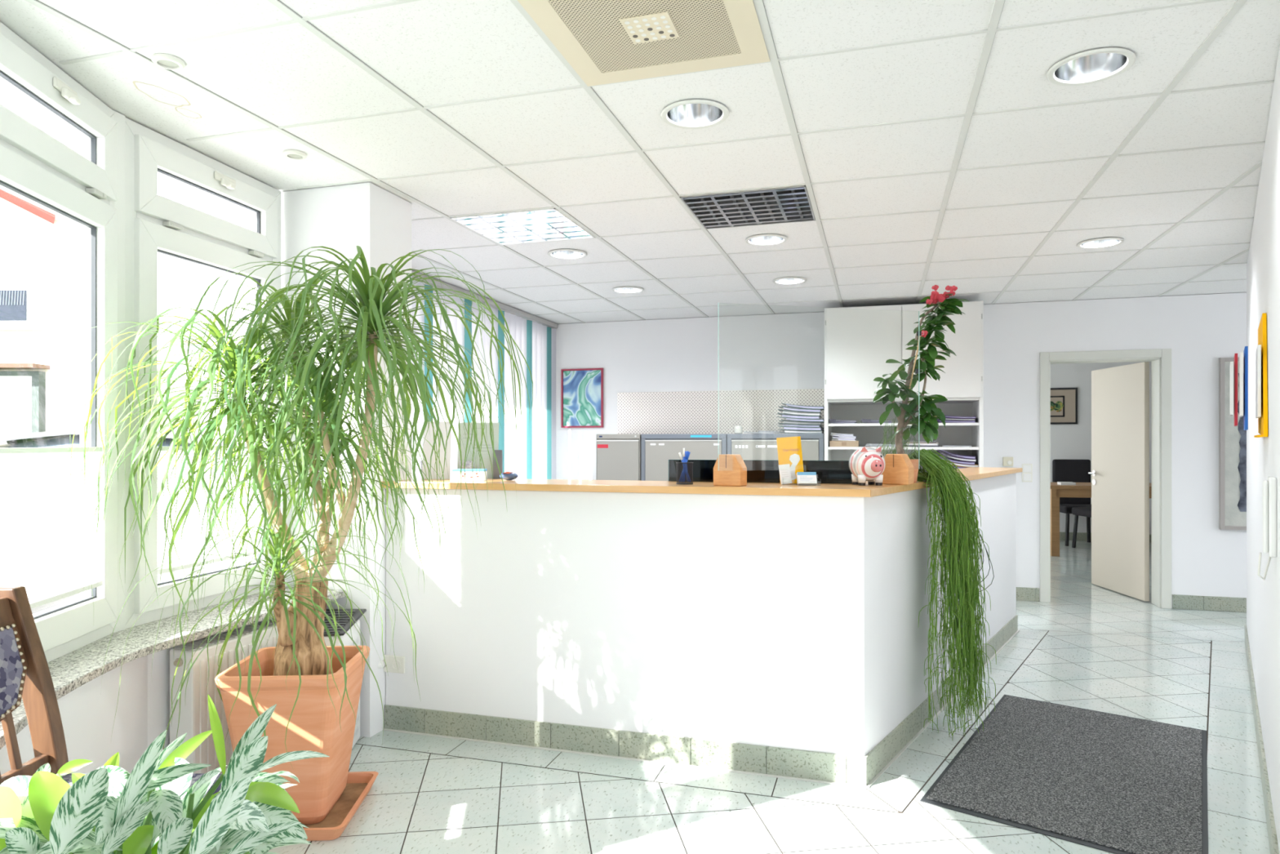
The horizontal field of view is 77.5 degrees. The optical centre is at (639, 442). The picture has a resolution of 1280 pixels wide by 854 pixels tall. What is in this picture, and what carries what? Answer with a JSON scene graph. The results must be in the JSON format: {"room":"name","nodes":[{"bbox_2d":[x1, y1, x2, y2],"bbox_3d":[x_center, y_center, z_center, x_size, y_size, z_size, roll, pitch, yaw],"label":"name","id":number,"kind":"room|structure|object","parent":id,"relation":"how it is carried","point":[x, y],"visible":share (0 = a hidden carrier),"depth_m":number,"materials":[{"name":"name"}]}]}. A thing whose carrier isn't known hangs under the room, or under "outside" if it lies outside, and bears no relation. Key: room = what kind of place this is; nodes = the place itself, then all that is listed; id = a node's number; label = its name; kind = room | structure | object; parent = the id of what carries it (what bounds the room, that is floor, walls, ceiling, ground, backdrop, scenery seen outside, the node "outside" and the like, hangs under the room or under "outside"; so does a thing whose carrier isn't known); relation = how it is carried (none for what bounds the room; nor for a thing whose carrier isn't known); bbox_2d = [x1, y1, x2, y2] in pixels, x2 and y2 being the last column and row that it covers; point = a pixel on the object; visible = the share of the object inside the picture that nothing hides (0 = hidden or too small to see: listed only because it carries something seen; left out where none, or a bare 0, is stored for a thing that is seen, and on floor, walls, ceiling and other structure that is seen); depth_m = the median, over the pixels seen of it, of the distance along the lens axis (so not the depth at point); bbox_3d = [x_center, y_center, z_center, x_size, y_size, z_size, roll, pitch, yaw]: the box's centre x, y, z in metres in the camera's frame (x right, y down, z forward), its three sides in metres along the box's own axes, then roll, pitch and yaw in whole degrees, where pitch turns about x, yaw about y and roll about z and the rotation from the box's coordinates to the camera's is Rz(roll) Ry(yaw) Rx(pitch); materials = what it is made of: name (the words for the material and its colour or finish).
{"room":"lobby","nodes":[
{"label":"lobby","id":0,"kind":"room"},
{"bbox_2d":[0,617,275,776],"bbox_3d":[-1.796,1.029,2.826,0.553,0.642,2.119,0,0,1],"label":"wall","id":1,"kind":"structure","parent":0,"point":[87,714],"depth_m":2.62,"materials":[{"name":"white paint"}]},
{"bbox_2d":[0,22,117,662],"bbox_3d":[-1.827,-0.253,2.411,0.137,1.871,0.920,0,0,-8],"label":"window","id":2,"kind":"structure","parent":1,"relation":"in","point":[59,140],"depth_m":2.64,"materials":[{"name":"white plastic"}]},
{"bbox_2d":[0,447,102,608],"bbox_3d":[-1.818,0.254,2.412,0.025,0.476,0.670,0,0,-8],"label":"blind","id":3,"kind":"object","parent":2,"relation":"attached to","point":[42,552],"visible":0.95,"depth_m":2.46,"materials":[{"name":"white fabric"}]},
{"bbox_2d":[113,110,125,632],"bbox_3d":[-1.923,-0.240,2.905,0.098,1.900,0.089,0,0,17],"label":"window post","id":4,"kind":"object","parent":1,"relation":"attached to","point":[120,205],"visible":0.26,"depth_m":2.89,"materials":[{"name":"white plastic"}]},
{"bbox_2d":[0,586,345,749],"bbox_3d":[-1.668,0.697,2.790,0.508,0.030,2.015,0,0,4],"label":"window sill","id":5,"kind":"structure","parent":1,"relation":"on","point":[68,672],"depth_m":2.72,"materials":[{"name":"stone"}]},
{"bbox_2d":[125,117,280,628],"bbox_3d":[-1.792,-0.253,3.336,0.137,1.871,0.895,0,0,12],"label":"window","id":6,"kind":"structure","parent":1,"relation":"in","point":[183,203],"depth_m":3.10,"materials":[{"name":"white plastic"}]},
{"bbox_2d":[157,445,263,573],"bbox_3d":[-1.783,0.259,3.334,0.025,0.486,0.595,0,0,12],"label":"blind","id":7,"kind":"object","parent":6,"relation":"attached to","point":[188,531],"visible":0.53,"depth_m":3.24,"materials":[{"name":"white fabric"}]},
{"bbox_2d":[214,645,369,823],"bbox_3d":[-1.248,1.064,2.906,0.420,0.538,0.420,0,0,-3],"label":"pot","id":8,"kind":"object","parent":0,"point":[313,726],"depth_m":2.75,"materials":[{"name":"ceramic"}]},
{"bbox_2d":[202,182,411,737],"bbox_3d":[-1.722,0.080,3.972,1.118,2.540,0.340,0,0,17],"label":"wall pillar","id":9,"kind":"structure","parent":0,"point":[368,216],"depth_m":3.73,"materials":[{"name":"white paint"}]},
{"bbox_2d":[0,0,1279,324],"bbox_3d":[3.065,-1.270,4.301,10.600,0.161,16.000,0,0,17],"label":"ceiling","id":10,"kind":"structure","parent":0,"point":[931,143],"depth_m":3.10,"materials":[{"name":"white"}]},
{"bbox_2d":[151,53,185,70],"bbox_3d":[-1.474,-1.187,2.492,0.092,0.013,0.092,0,0,17],"label":"recessed light","id":11,"kind":"object","parent":10,"relation":"in","point":[166,61],"visible":1,"depth_m":2.48,"materials":[{"name":"white"}]},
{"bbox_2d":[282,149,306,159],"bbox_3d":[-1.425,-1.187,3.295,0.092,0.013,0.092,0,0,17],"label":"recessed light","id":12,"kind":"object","parent":10,"relation":"in","point":[290,153],"visible":1,"depth_m":3.28,"materials":[{"name":"grey plastic"}]},
{"bbox_2d":[411,270,557,479],"bbox_3d":[-1.418,0.051,6.130,0.060,2.478,3.931,0,0,17],"label":"vertical blind","id":13,"kind":"object","parent":10,"relation":"hanging from","point":[535,458],"visible":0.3,"depth_m":6.98,"materials":[{"name":"grey fabric"}]},
{"bbox_2d":[449,208,595,244],"bbox_3d":[-0.633,-1.228,4.425,0.600,0.084,0.600,0,0,17],"label":"light","id":14,"kind":"object","parent":10,"relation":"attached to","point":[549,224],"visible":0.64,"depth_m":4.43,"materials":[{"name":"white paint"}]},
{"bbox_2d":[547,248,586,259],"bbox_3d":[-0.458,-1.242,5.034,0.248,0.121,0.248,0,0,17],"label":"recessed light","id":15,"kind":"object","parent":10,"relation":"in","point":[565,254],"visible":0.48,"depth_m":5.11,"materials":[{"name":"grey"}]},
{"bbox_2d":[612,286,644,293],"bbox_3d":[-0.093,-1.242,6.214,0.248,0.121,0.248,0,0,17],"label":"recessed light","id":16,"kind":"object","parent":10,"relation":"in","point":[628,290],"visible":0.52,"depth_m":6.29,"materials":[{"name":"grey"}]},
{"bbox_2d":[517,0,769,86],"bbox_3d":[0.029,-1.186,2.278,0.604,0.014,0.604,0,0,17],"label":"ceiling vent","id":17,"kind":"object","parent":10,"relation":"in","point":[604,42],"visible":1,"depth_m":2.32,"materials":[{"name":"beige metal"}]},
{"bbox_2d":[660,99,728,128],"bbox_3d":[0.199,-1.242,2.890,0.248,0.121,0.248,0,0,17],"label":"recessed light","id":18,"kind":"object","parent":10,"relation":"in","point":[690,113],"visible":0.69,"depth_m":2.97,"materials":[{"name":"white metal"}]},
{"bbox_2d":[679,185,815,229],"bbox_3d":[0.565,-1.228,4.065,0.600,0.084,0.600,0,0,17],"label":"ceiling vent","id":19,"kind":"object","parent":10,"relation":"attached to","point":[790,204],"visible":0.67,"depth_m":4.05,"materials":[{"name":"silver metal"}]},
{"bbox_2d":[745,234,787,245],"bbox_3d":[0.741,-1.242,4.679,0.248,0.121,0.248,0,0,17],"label":"recessed light","id":20,"kind":"object","parent":10,"relation":"in","point":[771,239],"visible":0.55,"depth_m":4.76,"materials":[{"name":"grey"}]},
{"bbox_2d":[773,276,807,284],"bbox_3d":[1.101,-1.242,5.861,0.248,0.121,0.248,0,0,17],"label":"recessed light","id":21,"kind":"object","parent":10,"relation":"in","point":[788,280],"visible":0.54,"depth_m":5.94,"materials":[{"name":"grey"}]},
{"bbox_2d":[1046,47,1136,86],"bbox_3d":[1.426,-1.242,2.527,0.248,0.121,0.248,0,0,17],"label":"recessed light","id":22,"kind":"object","parent":10,"relation":"in","point":[1088,65],"visible":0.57,"depth_m":2.59,"materials":[{"name":"grey metal"}]},
{"bbox_2d":[1076,237,1124,248],"bbox_3d":[2.743,-1.242,4.752,0.248,0.121,0.248,0,0,17],"label":"recessed light","id":23,"kind":"object","parent":10,"relation":"in","point":[1095,243],"visible":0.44,"depth_m":4.82,"materials":[{"name":"grey"}]},
{"bbox_2d":[267,540,1270,853],"bbox_3d":[2.455,1.351,4.702,12.000,0.003,16.418,0,0,17],"label":"floor","id":24,"kind":"structure","parent":0,"point":[1092,646],"depth_m":3.18,"materials":[{"name":"grey tile"}]},
{"bbox_2d":[0,586,222,799],"bbox_3d":[-1.245,0.848,1.685,0.580,1.005,0.474,0,0,0],"label":"carved chair","id":25,"kind":"object","parent":24,"relation":"on","point":[24,671],"visible":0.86,"depth_m":1.88,"materials":[{"name":"brown wood"}]},
{"bbox_2d":[0,694,329,853],"bbox_3d":[-0.741,0.872,1.155,0.503,0.957,0.568,0,0,-30],"label":"potted aglaonema","id":26,"kind":"object","parent":24,"relation":"on","point":[152,808],"visible":1,"depth_m":1.14,"materials":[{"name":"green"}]},
{"bbox_2d":[169,619,278,773],"bbox_3d":[-1.587,1.050,3.120,0.116,0.600,0.535,0,0,17],"label":"radiator","id":27,"kind":"object","parent":24,"relation":"on","point":[194,718],"visible":0.46,"depth_m":2.91,"materials":[{"name":"white metal"}]},
{"bbox_2d":[175,621,275,649],"bbox_3d":[-1.590,0.751,3.118,0.082,0.004,0.460,0,0,17],"label":"grille","id":28,"kind":"object","parent":27,"relation":"attached to","point":[247,633],"depth_m":3.06,"materials":[{"name":"white paint"}]},
{"bbox_2d":[302,771,378,840],"bbox_3d":[-1.252,1.325,2.908,0.476,0.047,0.476,0,0,-3],"label":"saucer","id":29,"kind":"object","parent":24,"relation":"on","point":[358,784],"visible":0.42,"depth_m":2.88,"materials":[{"name":"ceramic"}]},
{"bbox_2d":[67,245,533,823],"bbox_3d":[-1.109,0.337,2.857,1.460,1.992,1.332,0,0,1],"label":"palm","id":30,"kind":"object","parent":29,"relation":"on","point":[315,686],"visible":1,"depth_m":2.72,"materials":[{"name":"plant"}]},
{"bbox_2d":[323,608,366,748],"bbox_3d":[-1.355,1.048,3.454,0.270,0.596,0.335,0,0,-5],"label":"air purifier","id":31,"kind":"object","parent":24,"relation":"on","point":[344,620],"visible":0.15,"depth_m":3.48,"materials":[{"name":"white paint"}]},
{"bbox_2d":[323,608,366,635],"bbox_3d":[-1.349,0.775,3.447,0.260,0.049,0.320,0,0,-5],"label":"grille","id":32,"kind":"object","parent":31,"relation":"attached to","point":[344,620],"depth_m":3.46,"materials":[{"name":"black plastic"}]},
{"bbox_2d":[595,434,641,480],"bbox_3d":[-0.130,0.637,7.529,0.421,1.425,0.532,0,0,17],"label":"filing cabinet","id":33,"kind":"object","parent":24,"relation":"on","point":[618,456],"visible":0.31,"depth_m":7.28,"materials":[{"name":"grey metal"}]},
{"bbox_2d":[640,433,727,480],"bbox_3d":[0.456,0.637,7.353,0.779,1.425,0.532,0,0,17],"label":"filing cabinet","id":34,"kind":"object","parent":24,"relation":"on","point":[656,450],"visible":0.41,"depth_m":7.14,"materials":[{"name":"grey metal"}]},
{"bbox_2d":[383,472,1019,788],"bbox_3d":[1.067,0.782,4.105,4.385,1.136,1.622,0,0,-27],"label":"reception desk","id":35,"kind":"object","parent":24,"relation":"on","point":[765,635],"depth_m":3.42,"materials":[{"name":"white paint"}]},
{"bbox_2d":[382,654,404,673],"bbox_3d":[-1.174,1.040,3.743,0.156,0.080,0.014,0,0,17],"label":"double socket","id":36,"kind":"object","parent":35,"relation":"attached to","point":[392,667],"visible":0.77,"depth_m":3.73,"materials":[{"name":"white plastic"}]},
{"bbox_2d":[381,466,1022,497],"bbox_3d":[1.039,0.198,4.185,4.435,0.030,1.824,0,0,-27],"label":"countertop","id":37,"kind":"structure","parent":35,"relation":"on","point":[971,473],"depth_m":3.43,"materials":[{"name":"brown wood"}]},
{"bbox_2d":[422,421,451,479],"bbox_3d":[-1.019,0.039,4.000,0.140,0.288,0.039,0,0,0],"label":"stand","id":38,"kind":"object","parent":37,"relation":"on","point":[427,448],"visible":0.57,"depth_m":4.00,"materials":[{"name":"white plastic"}]},
{"bbox_2d":[452,468,486,480],"bbox_3d":[-0.814,0.155,3.815,0.150,0.055,0.072,0,0,0],"label":"box","id":39,"kind":"object","parent":37,"relation":"on","point":[455,473],"visible":0.91,"depth_m":3.78,"materials":[{"name":"white paper"}]},
{"bbox_2d":[457,422,498,478],"bbox_3d":[-0.817,0.040,4.018,0.211,0.286,0.090,0,0,0],"label":"stand","id":40,"kind":"object","parent":37,"relation":"on","point":[484,452],"visible":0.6,"depth_m":4.02,"materials":[{"name":"beige plastic"}]},
{"bbox_2d":[493,449,502,479],"bbox_3d":[-0.712,0.111,3.993,0.044,0.145,0.020,0,0,0],"label":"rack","id":41,"kind":"object","parent":37,"relation":"on","point":[499,453],"visible":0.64,"depth_m":3.98,"materials":[{"name":"grey plastic"}]},
{"bbox_2d":[499,471,517,479],"bbox_3d":[-0.636,0.162,3.865,0.092,0.042,0.074,0,0,17],"label":"bowl","id":42,"kind":"object","parent":37,"relation":"on","point":[506,475],"visible":0.96,"depth_m":3.84,"materials":[{"name":"blue ceramic"}]},
{"bbox_2d":[675,462,693,484],"bbox_3d":[0.196,0.135,3.491,0.076,0.096,0.076,0,0,17],"label":"pen cup","id":43,"kind":"object","parent":37,"relation":"on","point":[687,476],"visible":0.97,"depth_m":3.46,"materials":[{"name":"black metal"}]},
{"bbox_2d":[713,453,746,486],"bbox_3d":[0.382,0.117,3.377,0.124,0.132,0.077,0,0,30],"label":"wooden block","id":44,"kind":"object","parent":37,"relation":"on","point":[729,469],"visible":1,"depth_m":3.35,"materials":[{"name":"brown wood"}]},
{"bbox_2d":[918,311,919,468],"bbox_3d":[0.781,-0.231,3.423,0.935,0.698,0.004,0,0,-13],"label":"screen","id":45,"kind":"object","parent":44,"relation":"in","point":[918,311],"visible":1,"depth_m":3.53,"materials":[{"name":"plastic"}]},
{"bbox_2d":[668,459,852,484],"bbox_3d":[0.553,0.132,3.638,0.872,0.102,0.006,0,0,17],"label":"monitor","id":46,"kind":"object","parent":37,"relation":"on","point":[757,470],"visible":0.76,"depth_m":3.63,"materials":[{"name":"black plastic"}]},
{"bbox_2d":[776,435,803,484],"bbox_3d":[0.660,0.079,3.496,0.118,0.211,0.041,0,0,4],"label":"booklet","id":47,"kind":"object","parent":37,"relation":"on","point":[788,448],"visible":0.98,"depth_m":3.49,"materials":[{"name":"orange"}]},
{"bbox_2d":[848,446,885,485],"bbox_3d":[0.977,0.100,3.420,0.150,0.166,0.178,0,0,-8],"label":"piggy bank","id":48,"kind":"object","parent":37,"relation":"on","point":[868,464],"visible":1,"depth_m":3.38,"materials":[{"name":"ceramic"}]},
{"bbox_2d":[882,453,914,484],"bbox_3d":[1.125,0.117,3.489,0.124,0.132,0.077,0,0,38],"label":"wooden block","id":49,"kind":"object","parent":37,"relation":"on","point":[899,469],"visible":0.89,"depth_m":3.45,"materials":[{"name":"brown wood"}]},
{"bbox_2d":[872,284,969,482],"bbox_3d":[1.298,-0.272,3.711,0.452,0.911,0.254,0,0,2],"label":"potted plant","id":50,"kind":"object","parent":37,"relation":"on","point":[933,322],"depth_m":3.69,"materials":[{"name":"plant"}]},
{"bbox_2d":[910,458,919,482],"bbox_3d":[1.219,0.131,3.664,0.128,0.105,0.128,0,0,17],"label":"pot","id":51,"kind":"object","parent":50,"relation":"on","point":[914,461],"depth_m":3.62,"materials":[{"name":"ceramic"}]},
{"bbox_2d":[884,448,995,738],"bbox_3d":[1.402,0.675,3.779,0.534,1.290,0.607,0,0,17],"label":"trailing plant","id":52,"kind":"object","parent":37,"relation":"on","point":[945,482],"visible":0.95,"depth_m":3.62,"materials":[{"name":"green plant"}]},
{"bbox_3d":[0.719,0.161,3.400,0.093,0.045,0.053,0,0,0],"label":"card holder","id":53,"kind":"object","parent":37,"relation":"on","visible":0},
{"bbox_2d":[795,471,817,484],"bbox_3d":[0.711,0.155,3.403,0.080,0.057,0.041,0,0,0],"label":"cards","id":54,"kind":"object","parent":53,"relation":"in","point":[802,477],"visible":1,"depth_m":3.39,"materials":[{"name":"white paper"}]},
{"bbox_3d":[0.670,0.141,3.454,0.110,0.085,0.063,0,0,0],"label":"holder","id":55,"kind":"object","parent":37,"relation":"on","visible":0},
{"bbox_2d":[778,463,791,484],"bbox_3d":[0.629,0.138,3.455,0.057,0.089,0.018,0,0,2],"label":"leaflet","id":56,"kind":"object","parent":55,"relation":"in","point":[784,469],"visible":1,"depth_m":3.45,"materials":[{"name":"white paper"}]},
{"bbox_2d":[727,433,824,460],"bbox_3d":[1.233,0.637,7.120,0.826,1.425,0.532,0,0,17],"label":"filing cabinet","id":57,"kind":"object","parent":24,"relation":"on","point":[763,446],"visible":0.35,"depth_m":6.89,"materials":[{"name":"grey metal"}]},
{"bbox_2d":[779,429,824,433],"bbox_3d":[1.416,-0.092,6.955,0.360,0.033,0.240,0,0,18],"label":"folder","id":58,"kind":"object","parent":57,"relation":"on","point":[787,431],"visible":0.92,"depth_m":6.84,"materials":[{"name":"grey paper"}]},
{"bbox_2d":[778,426,824,431],"bbox_3d":[1.409,-0.120,6.948,0.360,0.038,0.240,0,0,20],"label":"folder","id":59,"kind":"object","parent":58,"relation":"on","point":[784,427],"visible":0.88,"depth_m":6.84,"materials":[{"name":"grey"}]},
{"bbox_2d":[777,423,822,427],"bbox_3d":[1.398,-0.145,6.954,0.360,0.034,0.240,0,0,19],"label":"folder","id":60,"kind":"object","parent":59,"relation":"on","point":[786,424],"visible":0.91,"depth_m":6.84,"materials":[{"name":"grey paper"}]},
{"bbox_2d":[778,420,821,425],"bbox_3d":[1.396,-0.170,6.958,0.360,0.042,0.240,0,0,13],"label":"folder","id":61,"kind":"object","parent":60,"relation":"on","point":[784,421],"visible":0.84,"depth_m":6.84,"materials":[{"name":"grey paper"}]},
{"bbox_2d":[781,417,824,422],"bbox_3d":[1.415,-0.196,6.927,0.360,0.044,0.240,0,0,14],"label":"folder","id":62,"kind":"object","parent":61,"relation":"on","point":[821,420],"visible":0.92,"depth_m":6.82,"materials":[{"name":"grey paper"}]},
{"bbox_2d":[777,413,821,418],"bbox_3d":[1.388,-0.224,6.956,0.360,0.052,0.240,0,0,16],"label":"folder","id":63,"kind":"object","parent":62,"relation":"on","point":[783,415],"visible":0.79,"depth_m":6.84,"materials":[{"name":"grey"}]},
{"bbox_2d":[777,409,820,416],"bbox_3d":[1.389,-0.254,6.950,0.360,0.055,0.240,0,0,14],"label":"folder","id":64,"kind":"object","parent":63,"relation":"on","point":[786,412],"visible":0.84,"depth_m":6.84,"materials":[{"name":"grey paper"}]},
{"bbox_2d":[777,406,821,413],"bbox_3d":[1.389,-0.284,6.936,0.360,0.055,0.240,0,0,13],"label":"folder","id":65,"kind":"object","parent":64,"relation":"on","point":[790,409],"visible":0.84,"depth_m":6.82,"materials":[{"name":"grey paper"}]},
{"bbox_2d":[781,403,824,409],"bbox_3d":[1.416,-0.311,6.930,0.360,0.056,0.240,0,0,14],"label":"folder","id":66,"kind":"object","parent":65,"relation":"on","point":[791,406],"visible":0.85,"depth_m":6.82,"materials":[{"name":"grey paper"}]},
{"bbox_2d":[824,301,983,472],"bbox_3d":[2.231,0.107,6.818,1.245,2.485,0.553,0,0,17],"label":"upper cabinet","id":67,"kind":"object","parent":24,"relation":"on","point":[859,341],"visible":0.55,"depth_m":6.63,"materials":[{"name":"white"}]},
{"bbox_2d":[829,440,859,446],"bbox_3d":[1.767,0.013,6.882,0.236,0.050,0.301,0,0,17],"label":"cardboard box","id":68,"kind":"object","parent":67,"relation":"on","point":[832,443],"visible":0.96,"depth_m":6.74,"materials":[{"name":"beige cardboard"}]},
{"bbox_2d":[828,446,978,449],"bbox_3d":[2.234,0.049,6.828,1.183,0.022,0.514,0,0,17],"label":"shelf","id":69,"kind":"object","parent":67,"relation":"attached to","point":[829,447],"depth_m":6.54,"materials":[{"name":"white wood"}]},
{"bbox_2d":[828,422,978,426],"bbox_3d":[2.234,-0.148,6.828,1.183,0.022,0.514,0,0,17],"label":"shelf","id":70,"kind":"object","parent":67,"relation":"attached to","point":[860,424],"depth_m":6.65,"materials":[{"name":"white wood"}]},
{"bbox_2d":[920,694,1208,853],"bbox_3d":[1.852,1.345,3.362,0.884,0.009,1.575,0,0,35],"label":"floor mat","id":71,"kind":"object","parent":24,"relation":"on","point":[1116,784],"visible":1,"depth_m":3.16,"materials":[{"name":"grey carpet"}]},
{"bbox_2d":[1052,459,1091,546],"bbox_3d":[5.814,0.791,10.586,0.500,1.122,0.512,0,0,9],"label":"office chair","id":72,"kind":"object","parent":24,"relation":"on","point":[1063,470],"visible":0.52,"depth_m":10.77,"materials":[{"name":"black fabric"}]},
{"bbox_2d":[1050,481,1151,556],"bbox_3d":[5.730,0.930,9.711,1.620,0.840,0.870,0,0,11],"label":"wooden table","id":73,"kind":"object","parent":24,"relation":"on","point":[1080,489],"visible":0.09,"depth_m":9.44,"materials":[{"name":"brown wood"}]},
{"bbox_2d":[552,292,1246,612],"bbox_3d":[3.247,0.080,6.908,8.950,2.540,0.200,0,0,17],"label":"wall","id":74,"kind":"structure","parent":0,"point":[781,351],"depth_m":6.79,"materials":[{"name":"white paint"}]},
{"bbox_2d":[560,368,603,427],"bbox_3d":[-0.576,-0.440,7.937,0.442,0.587,0.024,0,0,17],"label":"framed painting","id":75,"kind":"object","parent":74,"relation":"attached to","point":[581,389],"visible":1,"depth_m":7.94,"materials":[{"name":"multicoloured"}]},
{"bbox_2d":[617,388,824,434],"bbox_3d":[0.744,-0.279,7.548,2.018,0.418,0.011,0,0,17],"label":"panel","id":76,"kind":"object","parent":74,"relation":"attached to","point":[682,412],"visible":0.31,"depth_m":7.57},
{"bbox_2d":[1002,457,1013,466],"bbox_3d":[3.147,0.165,6.816,0.080,0.080,0.034,0,0,17],"label":"thermostat","id":77,"kind":"object","parent":74,"relation":"attached to","point":[1006,461],"visible":1,"depth_m":6.81,"materials":[{"name":"beige plastic"}]},
{"bbox_2d":[1022,463,1032,482],"bbox_3d":[3.293,0.260,6.783,0.082,0.156,0.014,0,0,17],"label":"light switch","id":78,"kind":"object","parent":74,"relation":"attached to","point":[1027,473],"visible":1,"depth_m":6.78,"materials":[{"name":"white plastic"}]},
{"bbox_2d":[1040,348,1171,608],"bbox_3d":[4.003,0.294,7.122,0.970,2.111,1.071,0,0,17],"label":"door","id":79,"kind":"structure","parent":74,"relation":"in","point":[1120,395],"depth_m":6.79,"materials":[{"name":"white wood"}]},
{"bbox_2d":[1016,586,1246,612],"bbox_3d":[5.056,1.292,6.255,4.508,0.113,0.011,0,0,17],"label":"baseboard","id":80,"kind":"structure","parent":74,"relation":"attached to","point":[1023,593],"depth_m":6.42,"materials":[{"name":"tile"}]},
{"bbox_2d":[1218,357,1246,529],"bbox_3d":[5.050,0.011,6.244,0.875,1.369,0.034,0,0,17],"label":"framed painting","id":81,"kind":"object","parent":74,"relation":"attached to","point":[1232,438],"visible":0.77,"depth_m":6.35,"materials":[{"name":"grey"}]},
{"bbox_2d":[1050,361,1151,541],"bbox_3d":[6.305,0.080,10.924,5.400,2.540,0.150,0,0,17],"label":"wall","id":82,"kind":"structure","parent":0,"point":[1068,442],"depth_m":10.93,"materials":[{"name":"white paint"}]},
{"bbox_2d":[1050,387,1077,424],"bbox_3d":[5.638,-0.500,11.032,0.740,0.500,0.024,0,0,17],"label":"framed print","id":83,"kind":"object","parent":82,"relation":"attached to","point":[1064,401],"visible":0.45,"depth_m":10.96,"materials":[{"name":"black paper"}]},
{"bbox_2d":[1059,532,1151,542],"bbox_3d":[6.258,1.292,10.854,5.248,0.113,0.011,0,0,17],"label":"baseboard","id":84,"kind":"structure","parent":82,"relation":"attached to","point":[1080,535],"depth_m":10.92,"materials":[{"name":"tile"}]},
{"bbox_2d":[1246,44,1279,853],"bbox_3d":[2.965,0.080,3.694,0.160,2.540,4.120,0,0,36],"label":"wall","id":85,"kind":"structure","parent":0,"point":[1263,265],"depth_m":3.06,"materials":[{"name":"white paint"}]},
{"bbox_2d":[1230,312,1267,437],"bbox_3d":[2.441,-0.255,3.205,0.108,0.470,0.620,0,0,36],"label":"brochure rack","id":86,"kind":"object","parent":85,"relation":"attached to","point":[1261,384],"visible":1,"depth_m":3.14,"materials":[{"name":"orange"}]},
{"bbox_2d":[1244,624,1279,853],"bbox_3d":[2.895,1.292,3.744,0.011,0.113,4.118,0,0,36],"label":"baseboard","id":87,"kind":"structure","parent":85,"relation":"attached to","point":[1273,840],"depth_m":3.15,"materials":[{"name":"tile"}]},
{"bbox_2d":[1257,476,1276,579],"bbox_3d":[1.997,0.276,2.541,0.048,0.332,0.100,0,0,36],"label":"wall phone","id":88,"kind":"object","parent":85,"relation":"attached to","point":[1268,487],"visible":1,"depth_m":2.50,"materials":[{"name":"white plastic"}]},
{"label":"outside","id":89,"kind":"structure","parent":0,"visible":0},
{"bbox_3d":[-19.348,1.600,11.025,36.600,0.200,70.000,0,0,17],"label":"street","id":90,"kind":"object","parent":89,"visible":0},
{"bbox_2d":[0,188,79,439],"bbox_3d":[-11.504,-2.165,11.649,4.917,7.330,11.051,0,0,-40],"label":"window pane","id":91,"kind":"structure","parent":90,"relation":"on","point":[40,253],"depth_m":9.00,"materials":[{"name":"white"}]},
{"bbox_2d":[0,428,202,613],"bbox_3d":[-4.686,0.688,6.595,4.150,1.625,1.700,0,0,-12],"label":"parked car","id":92,"kind":"object","parent":90,"relation":"on","point":[58,438],"visible":0.11,"depth_m":6.08,"materials":[{"name":"silver metal"}]},
{"bbox_2d":[157,334,202,431],"bbox_3d":[-7.323,-0.325,18.465,5.000,3.650,5.070,0,0,0],"label":"house","id":93,"kind":"structure","parent":90,"relation":"on","point":[162,352],"depth_m":16.00,"materials":[{"name":"white"}]},
{"bbox_3d":[2.630,0.224,6.644,0.320,0.053,0.300,0,0,15],"label":"folder","id":94,"kind":"object","parent":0,"visible":0},
{"bbox_2d":[951,465,969,468],"bbox_3d":[2.631,0.198,6.644,0.320,0.056,0.300,0,0,19],"label":"folder","id":95,"kind":"object","parent":94,"relation":"on","point":[958,467],"visible":0.14,"depth_m":6.50,"materials":[{"name":"purple paper"}]},
{"bbox_2d":[939,459,978,466],"bbox_3d":[2.628,0.171,6.645,0.320,0.068,0.300,0,0,16],"label":"folder","id":96,"kind":"object","parent":95,"relation":"on","point":[955,464],"visible":0.38,"depth_m":6.49,"materials":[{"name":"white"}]},
{"bbox_2d":[939,456,974,464],"bbox_3d":[2.611,0.144,6.650,0.320,0.074,0.300,0,0,19],"label":"folder","id":97,"kind":"object","parent":96,"relation":"on","point":[950,460],"visible":0.66,"depth_m":6.50,"materials":[{"name":"purple"}]},
{"bbox_2d":[933,451,976,462],"bbox_3d":[2.615,0.117,6.649,0.320,0.084,0.300,0,0,17],"label":"folder","id":98,"kind":"object","parent":97,"relation":"on","point":[947,455],"visible":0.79,"depth_m":6.50,"materials":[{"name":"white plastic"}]},
{"bbox_2d":[932,449,975,458],"bbox_3d":[2.613,0.090,6.650,0.320,0.089,0.300,0,0,18],"label":"folder","id":99,"kind":"object","parent":98,"relation":"on","point":[943,451],"visible":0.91,"depth_m":6.51,"materials":[{"name":"purple"}]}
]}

